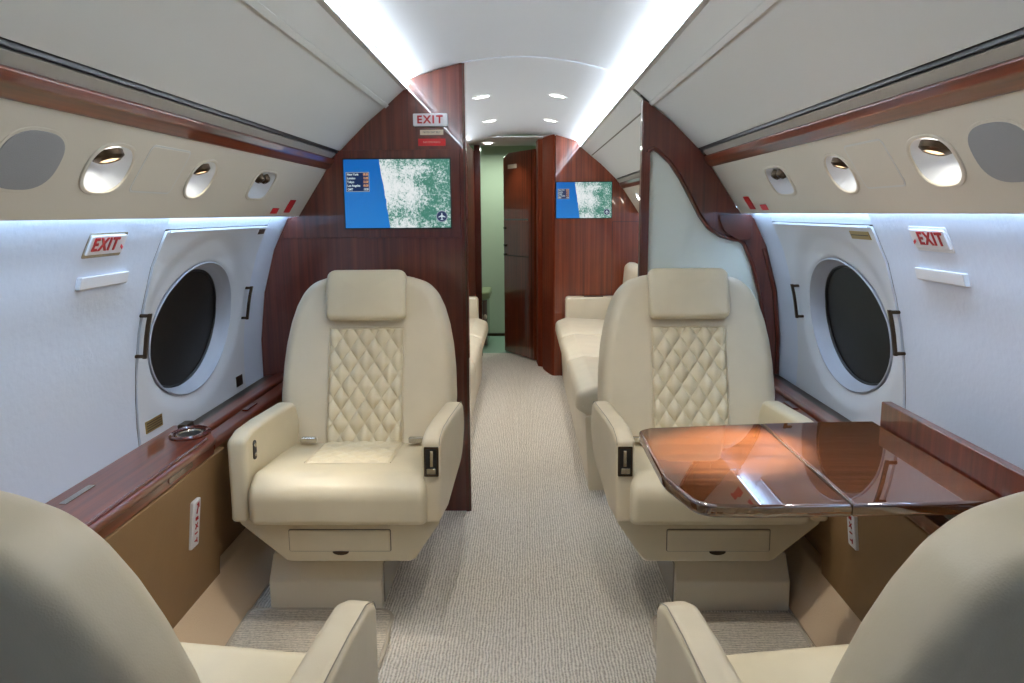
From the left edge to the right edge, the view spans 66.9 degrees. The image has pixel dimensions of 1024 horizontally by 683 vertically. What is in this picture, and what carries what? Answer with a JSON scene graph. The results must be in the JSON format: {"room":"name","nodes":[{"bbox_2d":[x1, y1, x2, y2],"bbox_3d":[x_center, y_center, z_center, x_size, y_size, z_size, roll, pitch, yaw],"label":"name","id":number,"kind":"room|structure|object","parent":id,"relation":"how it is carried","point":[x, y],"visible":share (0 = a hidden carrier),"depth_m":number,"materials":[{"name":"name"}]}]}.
{"room":"aircraft cabin","nodes":[
{"label":"aircraft cabin","id":0,"kind":"room"},
{"bbox_2d":[0,217,289,628],"bbox_3d":[-1.006,0.472,0.504,0.248,1.152,5.410,0,9,1],"label":"wall","id":1,"kind":"structure","parent":0,"point":[68,360],"depth_m":1.84,"materials":[{"name":"white plastic"}]},
{"bbox_2d":[75,271,128,290],"bbox_3d":[-0.964,-0.144,1.826,0.023,0.029,0.210,0,9,1],"label":"cover","id":2,"kind":"object","parent":1,"relation":"attached to","point":[96,281],"visible":1,"depth_m":1.80,"materials":[{"name":"white plastic"}]},
{"bbox_2d":[81,232,127,258],"bbox_3d":[-0.931,-0.222,1.774,0.034,0.056,0.164,0,9,1],"label":"exit sign","id":3,"kind":"object","parent":1,"relation":"attached to","point":[108,243],"visible":1,"depth_m":1.76,"materials":[{"name":"white plastic"}]},
{"bbox_2d":[0,98,325,220],"bbox_3d":[-0.825,-0.148,0.384,0.131,0.192,5.380,0,9,1],"label":"panel","id":4,"kind":"object","parent":1,"relation":"attached to","point":[154,187],"visible":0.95,"depth_m":1.70,"materials":[{"name":"beige plastic"}]},
{"bbox_2d":[0,126,66,191],"bbox_3d":[-0.802,-0.301,1.286,0.069,0.105,0.180,0,9,1],"label":"speaker","id":5,"kind":"object","parent":4,"relation":"attached to","point":[31,156],"visible":1,"depth_m":1.28},
{"bbox_2d":[79,143,136,194],"bbox_3d":[-0.802,-0.341,1.535,0.075,0.102,0.177,0,9,1],"label":"light","id":6,"kind":"object","parent":4,"relation":"attached to","point":[105,169],"visible":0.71,"depth_m":1.56,"materials":[{"name":"white"}]},
{"bbox_2d":[183,159,218,199],"bbox_3d":[-0.795,-0.413,1.974,0.075,0.102,0.158,0,9,1],"label":"light","id":7,"kind":"object","parent":4,"relation":"attached to","point":[200,177],"visible":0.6,"depth_m":2.01,"materials":[{"name":"white"}]},
{"bbox_2d":[245,170,277,200],"bbox_3d":[-0.788,-0.491,2.433,0.071,0.095,0.211,0,9,1],"label":"air vent","id":8,"kind":"object","parent":4,"relation":"attached to","point":[262,182],"visible":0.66,"depth_m":2.47,"materials":[{"name":"white plastic"}]},
{"bbox_2d":[248,172,274,197],"bbox_3d":[-0.792,-0.494,2.432,0.064,0.087,0.185,0,9,1],"label":"light","id":9,"kind":"object","parent":8,"relation":"on","point":[262,182],"depth_m":2.47,"materials":[{"name":"white"}]},
{"bbox_2d":[270,208,278,213],"bbox_3d":[-0.829,-0.457,2.710,0.012,0.019,0.070,0,9,1],"label":"warning sticker","id":10,"kind":"object","parent":4,"relation":"attached to","point":[274,210],"visible":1,"depth_m":2.71,"materials":[{"name":"red plastic"}]},
{"bbox_2d":[283,200,295,212],"bbox_3d":[-0.816,-0.497,2.850,0.030,0.046,0.070,0,9,1],"label":"warning sticker","id":11,"kind":"object","parent":4,"relation":"attached to","point":[292,202],"visible":1,"depth_m":2.85,"materials":[{"name":"red plastic"}]},
{"bbox_2d":[45,373,283,538],"bbox_3d":[-0.956,0.546,0.704,0.184,0.063,4.980,0,9,1],"label":"ledge","id":12,"kind":"object","parent":1,"relation":"attached to","point":[127,485],"visible":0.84,"depth_m":1.96,"materials":[{"name":"red wood"}]},
{"bbox_2d":[59,485,94,504],"bbox_3d":[-0.984,0.346,1.756,0.017,0.002,0.120,0,9,1],"label":"flap","id":13,"kind":"object","parent":12,"relation":"on","point":[77,494],"visible":1,"depth_m":1.75,"materials":[{"name":"silver metal"}]},
{"bbox_2d":[177,421,193,428],"bbox_3d":[-0.977,0.251,2.320,0.030,0.016,0.055,0,9,1],"label":"cup holder","id":14,"kind":"object","parent":12,"relation":"on","point":[185,423],"visible":0.71,"depth_m":2.31,"materials":[{"name":"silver metal"}]},
{"bbox_2d":[168,425,210,441],"bbox_3d":[-0.928,0.265,2.233,0.109,0.013,0.143,0,9,1],"label":"cup holder","id":15,"kind":"object","parent":12,"relation":"on","point":[194,432],"visible":1,"depth_m":2.23,"materials":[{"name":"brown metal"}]},
{"bbox_2d":[189,497,200,549],"bbox_3d":[-0.872,0.499,2.124,0.030,0.137,0.048,0,9,1],"label":"exit sign","id":16,"kind":"object","parent":1,"relation":"attached to","point":[195,504],"visible":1,"depth_m":2.11,"materials":[{"name":"white plastic"}]},
{"bbox_2d":[136,226,266,445],"bbox_3d":[-0.974,-0.056,2.499,0.149,0.616,0.814,0,9,1],"label":"door","id":17,"kind":"structure","parent":1,"relation":"in","point":[235,249],"depth_m":2.43,"materials":[{"name":"white plastic"}]},
{"bbox_2d":[135,313,151,358],"bbox_3d":[-0.991,-0.014,2.086,0.054,0.123,0.010,0,9,1],"label":"handle","id":18,"kind":"object","parent":17,"relation":"attached to","point":[148,316],"visible":1,"depth_m":2.08,"materials":[{"name":"brown metal"}]},
{"bbox_2d":[145,414,162,433],"bbox_3d":[-1.025,0.235,2.219,0.004,0.034,0.100,0,9,1],"label":"plate","id":19,"kind":"object","parent":17,"relation":"attached to","point":[154,423],"visible":1,"depth_m":2.21,"materials":[{"name":"gold metal"}]},
{"bbox_2d":[136,262,230,395],"bbox_3d":[-1.022,-0.043,2.477,0.125,0.420,0.608,0,9,1],"label":"window","id":20,"kind":"structure","parent":17,"relation":"attached to","point":[189,327],"depth_m":2.53,"materials":[{"name":"grey"}]},
{"bbox_2d":[236,374,242,386],"bbox_3d":[-1.014,0.146,2.884,0.004,0.038,0.060,0,9,1],"label":"label plate","id":21,"kind":"object","parent":17,"relation":"attached to","point":[239,379],"visible":1,"depth_m":2.88,"materials":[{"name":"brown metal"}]},
{"bbox_2d":[258,229,265,233],"bbox_3d":[-0.907,-0.398,2.807,0.012,0.018,0.060,0,9,1],"label":"label plate","id":22,"kind":"object","parent":17,"relation":"attached to","point":[261,231],"visible":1,"depth_m":2.80,"materials":[{"name":"brown metal"}]},
{"bbox_2d":[173,528,274,645],"bbox_3d":[-0.987,1.075,0.589,0.278,0.155,5.380,0,9,1],"label":"baseboard","id":23,"kind":"structure","parent":1,"relation":"attached to","point":[246,564],"depth_m":2.37,"materials":[{"name":"beige plastic"}]},
{"bbox_2d":[135,155,334,444],"bbox_3d":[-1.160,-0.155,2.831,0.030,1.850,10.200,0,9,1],"label":"door frame","id":24,"kind":"structure","parent":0,"point":[334,155],"depth_m":2.57,"materials":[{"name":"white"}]},
{"bbox_2d":[261,63,471,510],"bbox_3d":[-0.596,-0.179,3.128,0.841,1.793,0.066,0,9,1],"label":"wall","id":25,"kind":"structure","parent":0,"point":[312,244],"depth_m":3.07,"materials":[{"name":"red wood"}]},
{"bbox_2d":[342,157,451,228],"bbox_3d":[-0.448,-0.577,3.027,0.424,0.273,0.012,0,9,1],"label":"wall screen","id":26,"kind":"object","parent":25,"relation":"attached to","point":[379,193],"visible":1,"depth_m":3.02,"materials":[{"name":"multicoloured glass"}]},
{"bbox_2d":[413,113,447,126],"bbox_3d":[-0.314,-0.851,2.976,0.132,0.047,0.020,0,9,1],"label":"exit sign","id":27,"kind":"object","parent":25,"relation":"attached to","point":[423,119],"visible":1,"depth_m":2.97,"materials":[{"name":"white plastic"}]},
{"bbox_2d":[420,130,442,134],"bbox_3d":[-0.310,-0.807,2.991,0.090,0.019,0.004,0,9,1],"label":"plate","id":28,"kind":"object","parent":25,"relation":"attached to","point":[422,132],"visible":1,"depth_m":2.99,"materials":[{"name":"beige plastic"}]},
{"bbox_2d":[418,138,445,145],"bbox_3d":[-0.310,-0.771,2.998,0.106,0.027,0.004,0,9,1],"label":"plate","id":29,"kind":"object","parent":25,"relation":"attached to","point":[421,142],"visible":1,"depth_m":3.00,"materials":[{"name":"red plastic"}]},
{"bbox_2d":[461,56,628,78],"bbox_3d":[0.127,-1.045,2.949,0.642,0.091,0.016,0,9,1],"label":"trim","id":30,"kind":"structure","parent":25,"relation":"attached to","point":[500,57],"depth_m":2.94,"materials":[{"name":"white plastic"}]},
{"bbox_2d":[467,143,475,295],"bbox_3d":[-0.644,-0.667,6.235,0.648,1.741,0.900,0,9,1],"label":"wall","id":31,"kind":"structure","parent":0,"point":[470,153],"depth_m":6.15,"materials":[{"name":"brown wood"}]},
{"bbox_2d":[474,145,482,355],"bbox_3d":[-0.287,-0.770,6.659,0.053,1.800,0.080,0,9,1],"label":"trim","id":32,"kind":"structure","parent":31,"relation":"attached to","point":[477,148],"depth_m":6.59,"materials":[{"name":"brown wood"}]},
{"bbox_2d":[469,134,545,145],"bbox_3d":[0.082,-1.745,6.730,2.201,0.115,1.850,0,9,1],"label":"ceiling","id":33,"kind":"structure","parent":0,"point":[497,140],"depth_m":6.18,"materials":[{"name":"grey plastic"}]},
{"bbox_2d":[337,0,689,145],"bbox_3d":[0.005,-0.847,1.760,0.956,0.121,8.350,0,9,1],"label":"ceiling","id":34,"kind":"structure","parent":0,"point":[419,37],"depth_m":2.64,"materials":[{"name":"grey plastic"}]},
{"bbox_2d":[0,0,409,150],"bbox_3d":[-0.575,-0.425,0.336,0.290,0.253,5.384,0,9,1],"label":"bin","id":35,"kind":"object","parent":34,"relation":"attached to","point":[287,66],"visible":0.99,"depth_m":1.64,"materials":[{"name":"grey plastic"}]},
{"bbox_2d":[0,37,337,169],"bbox_3d":[-0.753,-0.275,0.363,0.075,0.091,5.384,0,9,1],"label":"trim panel","id":36,"kind":"object","parent":35,"relation":"attached to","point":[28,75],"visible":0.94,"depth_m":1.45,"materials":[{"name":"brown wood"}]},
{"bbox_2d":[316,0,406,94],"bbox_3d":[-0.456,-0.754,1.659,0.070,0.014,8.085,0,9,1],"label":"light","id":37,"kind":"object","parent":35,"relation":"attached to","point":[324,4],"visible":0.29,"depth_m":2.11,"materials":[{"name":"white plastic"}]},
{"bbox_2d":[472,94,490,98],"bbox_3d":[-0.150,-1.211,3.836,0.098,0.020,0.098,0,9,1],"label":"recessed light","id":38,"kind":"object","parent":34,"relation":"in","point":[483,95],"visible":1,"depth_m":3.82,"materials":[{"name":"white plastic"}]},
{"bbox_2d":[482,119,497,122],"bbox_3d":[-0.138,-1.377,4.843,0.098,0.020,0.098,0,9,1],"label":"recessed light","id":39,"kind":"object","parent":34,"relation":"in","point":[491,120],"visible":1,"depth_m":4.83,"materials":[{"name":"white plastic"}]},
{"bbox_2d":[548,93,566,97],"bbox_3d":[0.224,-1.211,3.821,0.098,0.020,0.098,0,9,1],"label":"recessed light","id":40,"kind":"object","parent":34,"relation":"in","point":[549,94],"visible":1,"depth_m":3.81,"materials":[{"name":"white plastic"}]},
{"bbox_2d":[578,83,696,178],"bbox_3d":[0.605,-1.097,4.339,0.290,0.253,2.663,0,9,1],"label":"bin","id":41,"kind":"object","parent":34,"relation":"attached to","point":[615,144],"visible":0.7,"depth_m":4.21,"materials":[{"name":"grey plastic"}]},
{"bbox_2d":[617,148,705,187],"bbox_3d":[0.784,-0.941,4.362,0.075,0.076,2.663,0,9,1],"label":"rail","id":42,"kind":"object","parent":41,"relation":"attached to","point":[632,179],"visible":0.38,"depth_m":5.06,"materials":[{"name":"brown wood"}]},
{"bbox_2d":[627,0,1023,147],"bbox_3d":[0.542,-0.430,0.318,0.290,0.253,5.384,0,9,1],"label":"bin","id":43,"kind":"object","parent":34,"relation":"attached to","point":[738,66],"visible":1,"depth_m":1.66,"materials":[{"name":"grey plastic"}]},
{"bbox_2d":[579,0,709,146],"bbox_3d":[0.463,-0.758,1.644,0.070,0.014,8.085,0,9,1],"label":"light","id":44,"kind":"object","parent":43,"relation":"attached to","point":[697,9],"visible":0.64,"depth_m":2.38,"materials":[{"name":"white plastic"}]},
{"bbox_2d":[700,27,1023,166],"bbox_3d":[0.722,-0.282,0.340,0.075,0.091,5.384,0,9,1],"label":"trim panel","id":45,"kind":"object","parent":43,"relation":"attached to","point":[994,67],"visible":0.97,"depth_m":1.44,"materials":[{"name":"brown wood"}]},
{"bbox_2d":[251,336,814,682],"bbox_3d":[0.031,0.771,2.966,2.400,0.042,10.200,0,9,1],"label":"floor","id":46,"kind":"structure","parent":0,"point":[541,581],"depth_m":2.66,"materials":[{"name":"carpet"}]},
{"bbox_2d":[225,608,393,669],"bbox_3d":[-0.603,0.978,1.588,0.476,0.013,1.708,0,9,1],"label":"floor mat","id":47,"kind":"object","parent":46,"relation":"on","point":[276,629],"visible":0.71,"depth_m":2.31,"materials":[{"name":"carpet"}]},
{"bbox_2d":[0,491,377,682],"bbox_3d":[-0.554,0.574,1.069,0.660,0.979,0.710,1,10,9],"label":"seat","id":48,"kind":"object","parent":47,"relation":"on","point":[72,610],"visible":1,"depth_m":0.70,"materials":[{"name":"beige leather"}]},
{"bbox_2d":[180,642,305,682],"bbox_3d":[-0.547,0.629,1.182,0.508,0.151,0.473,1,10,9],"label":"seat cushion","id":49,"kind":"object","parent":48,"relation":"on","point":[212,663],"depth_m":1.29,"materials":[{"name":"beige leather"}]},
{"bbox_2d":[227,270,463,607],"bbox_3d":[-0.483,0.305,2.506,0.660,1.040,0.710,0,9,1],"label":"seat","id":50,"kind":"object","parent":46,"relation":"on","point":[349,476],"visible":1,"depth_m":2.44,"materials":[{"name":"beige leather"}]},
{"bbox_2d":[248,443,427,524],"bbox_3d":[-0.494,0.423,2.423,0.508,0.151,0.473,0,9,1],"label":"seat cushion","id":51,"kind":"object","parent":50,"relation":"on","point":[293,483],"depth_m":2.21,"materials":[{"name":"beige leather"}]},
{"bbox_2d":[469,296,487,417],"bbox_3d":[-0.527,0.040,4.616,0.676,0.874,2.477,0,9,1],"label":"divan","id":52,"kind":"object","parent":46,"relation":"on","point":[478,327],"visible":0.1,"depth_m":5.05,"materials":[{"name":"leather"}]},
{"bbox_2d":[470,361,474,385],"bbox_3d":[-0.480,0.209,3.783,0.556,0.139,0.774,0,9,1],"label":"seat cushion","id":53,"kind":"object","parent":52,"relation":"on","point":[472,369],"depth_m":3.98,"materials":[{"name":"leather"}]},
{"bbox_2d":[470,335,482,372],"bbox_3d":[-0.468,0.082,4.552,0.556,0.139,0.774,0,9,1],"label":"seat cushion","id":54,"kind":"object","parent":52,"relation":"on","point":[476,346],"depth_m":4.54,"materials":[{"name":"leather"}]},
{"bbox_2d":[469,318,487,345],"bbox_3d":[-0.456,-0.046,5.322,0.556,0.139,0.774,0,9,1],"label":"seat cushion","id":55,"kind":"object","parent":52,"relation":"on","point":[478,327],"depth_m":5.27,"materials":[{"name":"leather"}]},
{"bbox_2d":[482,287,491,344],"bbox_3d":[-0.360,-0.242,7.290,0.325,0.492,0.550,0,9,1],"label":"seat","id":56,"kind":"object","parent":46,"relation":"on","point":[486,291],"depth_m":7.14,"materials":[{"name":"green"}]},
{"bbox_2d":[482,287,491,299],"bbox_3d":[-0.362,-0.448,7.256,0.325,0.075,0.550,0,9,1],"label":"countertop","id":57,"kind":"structure","parent":56,"relation":"on","point":[486,291],"depth_m":7.08,"materials":[{"name":"green"}]},
{"bbox_2d":[536,139,542,366],"bbox_3d":[0.307,-0.702,6.225,0.222,1.800,0.230,0,9,1],"label":"trim","id":58,"kind":"structure","parent":46,"relation":"on","point":[539,143],"depth_m":6.16,"materials":[{"name":"brown wood"}]},
{"bbox_2d":[503,149,535,359],"bbox_3d":[0.065,-0.735,6.605,0.050,1.727,0.546,-5,11,-27],"label":"door","id":59,"kind":"structure","parent":58,"relation":"attached to","point":[519,167],"depth_m":6.56,"materials":[{"name":"brown wood"}]},
{"bbox_2d":[555,262,637,489],"bbox_3d":[0.637,0.033,4.607,0.676,0.874,2.457,0,9,1],"label":"divan","id":60,"kind":"object","parent":46,"relation":"on","point":[579,333],"visible":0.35,"depth_m":4.37,"materials":[{"name":"leather"}]},
{"bbox_2d":[555,317,603,345],"bbox_3d":[0.588,-0.051,5.308,0.556,0.139,0.767,0,9,1],"label":"seat cushion","id":61,"kind":"object","parent":60,"relation":"on","point":[564,327],"depth_m":5.25,"materials":[{"name":"leather"}]},
{"bbox_2d":[560,334,600,371],"bbox_3d":[0.576,0.075,4.545,0.556,0.139,0.767,0,9,1],"label":"seat cushion","id":62,"kind":"object","parent":60,"relation":"on","point":[572,346],"depth_m":4.50,"materials":[{"name":"leather"}]},
{"bbox_2d":[567,356,598,414],"bbox_3d":[0.564,0.202,3.783,0.556,0.139,0.767,0,9,1],"label":"seat cushion","id":63,"kind":"object","parent":60,"relation":"on","point":[582,371],"depth_m":3.60,"materials":[{"name":"leather"}]},
{"bbox_2d":[623,262,637,282],"bbox_3d":[0.876,-0.300,5.262,0.173,0.434,0.767,0,9,1],"label":"cushion","id":64,"kind":"object","parent":60,"relation":"on","point":[631,268],"depth_m":5.32,"materials":[{"name":"leather"}]},
{"bbox_2d":[638,99,779,374],"bbox_3d":[0.791,-0.115,3.103,0.570,1.655,0.067,0,9,1],"label":"partition","id":65,"kind":"structure","parent":46,"relation":"on","point":[688,218],"depth_m":3.04,"materials":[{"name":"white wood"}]},
{"bbox_2d":[591,268,827,610],"bbox_3d":[0.583,0.300,2.489,0.660,1.040,0.710,0,9,1],"label":"seat","id":66,"kind":"object","parent":46,"relation":"on","point":[680,347],"visible":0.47,"depth_m":2.57,"materials":[{"name":"beige leather"}]},
{"bbox_2d":[629,443,809,524],"bbox_3d":[0.593,0.418,2.405,0.508,0.151,0.473,0,9,1],"label":"seat cushion","id":67,"kind":"object","parent":66,"relation":"on","point":[650,503],"depth_m":2.18,"materials":[{"name":"beige leather"}]},
{"bbox_2d":[650,612,812,654],"bbox_3d":[0.622,0.975,1.556,0.456,0.013,1.683,0,9,1],"label":"floor mat","id":68,"kind":"object","parent":46,"relation":"on","point":[736,632],"visible":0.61,"depth_m":2.28,"materials":[{"name":"carpet"}]},
{"bbox_2d":[656,491,1023,682],"bbox_3d":[0.563,0.570,1.051,0.660,0.979,0.710,-2,10,-8],"label":"seat","id":69,"kind":"object","parent":68,"relation":"on","point":[953,611],"visible":1,"depth_m":0.69,"materials":[{"name":"beige leather"}]},
{"bbox_2d":[726,644,848,682],"bbox_3d":[0.559,0.624,1.164,0.508,0.151,0.473,-2,10,-8],"label":"seat cushion","id":70,"kind":"object","parent":69,"relation":"on","point":[811,664],"depth_m":1.28,"materials":[{"name":"beige leather"}]},
{"bbox_2d":[470,146,631,332],"bbox_3d":[0.101,-1.008,7.713,2.200,1.920,0.050,0,9,1],"label":"wall","id":71,"kind":"structure","parent":0,"point":[492,187],"depth_m":7.67,"materials":[{"name":"green paint"}]},
{"bbox_2d":[490,333,504,335],"bbox_3d":[0.107,-0.071,7.836,2.000,0.030,0.015,0,9,1],"label":"baseboard","id":72,"kind":"structure","parent":71,"relation":"attached to","point":[491,334],"depth_m":7.83,"materials":[{"name":"brown metal"}]},
{"bbox_2d":[554,135,638,375],"bbox_3d":[0.717,-0.626,5.792,0.801,1.786,0.056,0,9,1],"label":"wall","id":73,"kind":"structure","parent":0,"point":[592,255],"depth_m":5.75,"materials":[{"name":"brown wood"}]},
{"bbox_2d":[543,134,555,375],"bbox_3d":[0.306,-0.649,5.940,0.135,1.789,0.340,0,9,1],"label":"trim","id":74,"kind":"structure","parent":73,"relation":"attached to","point":[549,142],"depth_m":5.86,"materials":[{"name":"brown wood"}]},
{"bbox_2d":[556,181,611,218],"bbox_3d":[0.528,-1.039,5.693,0.415,0.269,0.012,0,9,1],"label":"wall screen","id":75,"kind":"object","parent":73,"relation":"attached to","point":[574,199],"visible":1,"depth_m":5.69,"materials":[{"name":"multicoloured glass"}]},
{"bbox_2d":[697,147,905,406],"bbox_3d":[1.210,-0.165,2.792,0.030,1.850,10.200,0,9,1],"label":"wall","id":76,"kind":"structure","parent":0,"point":[697,147],"depth_m":2.66,"materials":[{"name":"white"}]},
{"bbox_2d":[750,213,1023,621],"bbox_3d":[0.986,0.463,0.472,0.248,1.152,5.410,0,9,1],"label":"wall","id":77,"kind":"structure","parent":0,"point":[964,346],"depth_m":1.82,"materials":[{"name":"white plastic"}]},
{"bbox_2d":[784,536,860,646],"bbox_3d":[0.975,1.066,0.557,0.278,0.155,5.380,0,9,1],"label":"baseboard","id":78,"kind":"structure","parent":77,"relation":"attached to","point":[826,618],"depth_m":2.29,"materials":[{"name":"beige plastic"}]},
{"bbox_2d":[772,222,904,425],"bbox_3d":[1.014,-0.064,2.467,0.149,0.616,0.814,0,9,1],"label":"door","id":79,"kind":"structure","parent":77,"relation":"in","point":[804,245],"depth_m":2.45,"materials":[{"name":"white plastic"}]},
{"bbox_2d":[810,258,904,392],"bbox_3d":[1.061,-0.052,2.443,0.125,0.420,0.608,0,9,1],"label":"window","id":80,"kind":"structure","parent":79,"relation":"attached to","point":[850,321],"depth_m":2.50,"materials":[{"name":"grey"}]},
{"bbox_2d":[849,231,871,239],"bbox_3d":[0.947,-0.289,2.107,0.014,0.022,0.120,0,9,1],"label":"label plate","id":81,"kind":"object","parent":79,"relation":"attached to","point":[854,234],"visible":1,"depth_m":2.10,"materials":[{"name":"gold metal"}]},
{"bbox_2d":[887,310,905,355],"bbox_3d":[1.018,-0.022,2.054,0.054,0.123,0.010,0,9,1],"label":"handle","id":82,"kind":"object","parent":79,"relation":"attached to","point":[890,312],"visible":1,"depth_m":2.05,"materials":[{"name":"brown metal"}]},
{"bbox_2d":[847,515,858,550],"bbox_3d":[0.901,0.479,2.047,0.030,0.137,0.048,0,9,1],"label":"exit sign","id":83,"kind":"object","parent":77,"relation":"attached to","point":[852,522],"visible":0.65,"depth_m":2.04,"materials":[{"name":"white plastic"}]},
{"bbox_2d":[773,374,948,534],"bbox_3d":[0.950,0.538,0.673,0.170,0.063,4.980,0,9,1],"label":"ledge","id":84,"kind":"object","parent":77,"relation":"attached to","point":[787,393],"visible":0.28,"depth_m":2.55,"materials":[{"name":"red wood"}]},
{"bbox_2d":[880,402,1023,519],"bbox_3d":[0.916,0.298,1.505,0.050,0.153,1.000,0,9,1],"label":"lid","id":85,"kind":"object","parent":84,"relation":"on","point":[1002,478],"visible":0.56,"depth_m":1.61,"materials":[{"name":"red wood"}]},
{"bbox_2d":[639,421,999,517],"bbox_3d":[0.623,0.276,1.694,0.632,0.052,0.580,0,9,1],"label":"folding table","id":86,"kind":"object","parent":85,"relation":"attached to","point":[805,469],"visible":0.98,"depth_m":1.58,"materials":[{"name":"brown wood"}]},
{"bbox_2d":[713,90,1023,213],"bbox_3d":[0.796,-0.155,0.357,0.131,0.192,5.380,0,9,1],"label":"panel","id":87,"kind":"object","parent":77,"relation":"attached to","point":[889,184],"visible":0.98,"depth_m":1.68,"materials":[{"name":"beige plastic"}]},
{"bbox_2d":[743,197,755,208],"bbox_3d":[0.864,-0.504,2.823,0.030,0.046,0.070,0,9,1],"label":"warning sticker","id":88,"kind":"object","parent":87,"relation":"attached to","point":[747,199],"visible":1,"depth_m":2.82,"materials":[{"name":"red plastic"}]},
{"bbox_2d":[760,205,768,209],"bbox_3d":[0.873,-0.464,2.682,0.012,0.019,0.070,0,9,1],"label":"warning sticker","id":89,"kind":"object","parent":87,"relation":"attached to","point":[764,207],"visible":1,"depth_m":2.68,"materials":[{"name":"red"}]},
{"bbox_2d":[763,165,796,196],"bbox_3d":[0.822,-0.492,2.371,0.071,0.095,0.211,0,9,1],"label":"light","id":90,"kind":"object","parent":87,"relation":"attached to","point":[778,177],"visible":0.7,"depth_m":2.41,"materials":[{"name":"white plastic"}]},
{"bbox_2d":[822,153,859,194],"bbox_3d":[0.815,-0.414,1.913,0.075,0.102,0.158,0,9,1],"label":"light","id":91,"kind":"object","parent":87,"relation":"attached to","point":[840,170],"visible":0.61,"depth_m":1.95,"materials":[{"name":"white"}]},
{"bbox_2d":[905,134,966,188],"bbox_3d":[0.807,-0.342,1.474,0.075,0.102,0.177,0,9,1],"label":"light","id":92,"kind":"object","parent":87,"relation":"attached to","point":[936,159],"visible":0.77,"depth_m":1.50,"materials":[{"name":"white"}]},
{"bbox_2d":[966,118,1023,184],"bbox_3d":[0.801,-0.308,1.260,0.069,0.105,0.180,0,9,1],"label":"speaker","id":93,"kind":"object","parent":87,"relation":"attached to","point":[996,145],"visible":1,"depth_m":1.27},
{"bbox_2d":[908,226,954,253],"bbox_3d":[0.946,-0.231,1.750,0.034,0.056,0.164,0,9,1],"label":"exit sign","id":94,"kind":"object","parent":77,"relation":"attached to","point":[935,239],"visible":1,"depth_m":1.74,"materials":[{"name":"white plastic"}]},
{"bbox_2d":[915,267,970,286],"bbox_3d":[0.981,-0.148,1.770,0.023,0.029,0.210,0,9,1],"label":"cover","id":95,"kind":"object","parent":77,"relation":"attached to","point":[940,276],"visible":1,"depth_m":1.75,"materials":[{"name":"white plastic"}]},
{"bbox_3d":[1.048,-0.314,5.500,0.160,1.262,4.715,0,9,1],"label":"wall","id":96,"kind":"structure","parent":0,"visible":0},
{"bbox_2d":[623,167,729,212],"bbox_3d":[0.858,-0.822,4.380,0.131,0.192,2.663,0,9,1],"label":"panel","id":97,"kind":"object","parent":96,"relation":"attached to","point":[630,191],"visible":0.21,"depth_m":5.44,"materials":[{"name":"beige plastic"}]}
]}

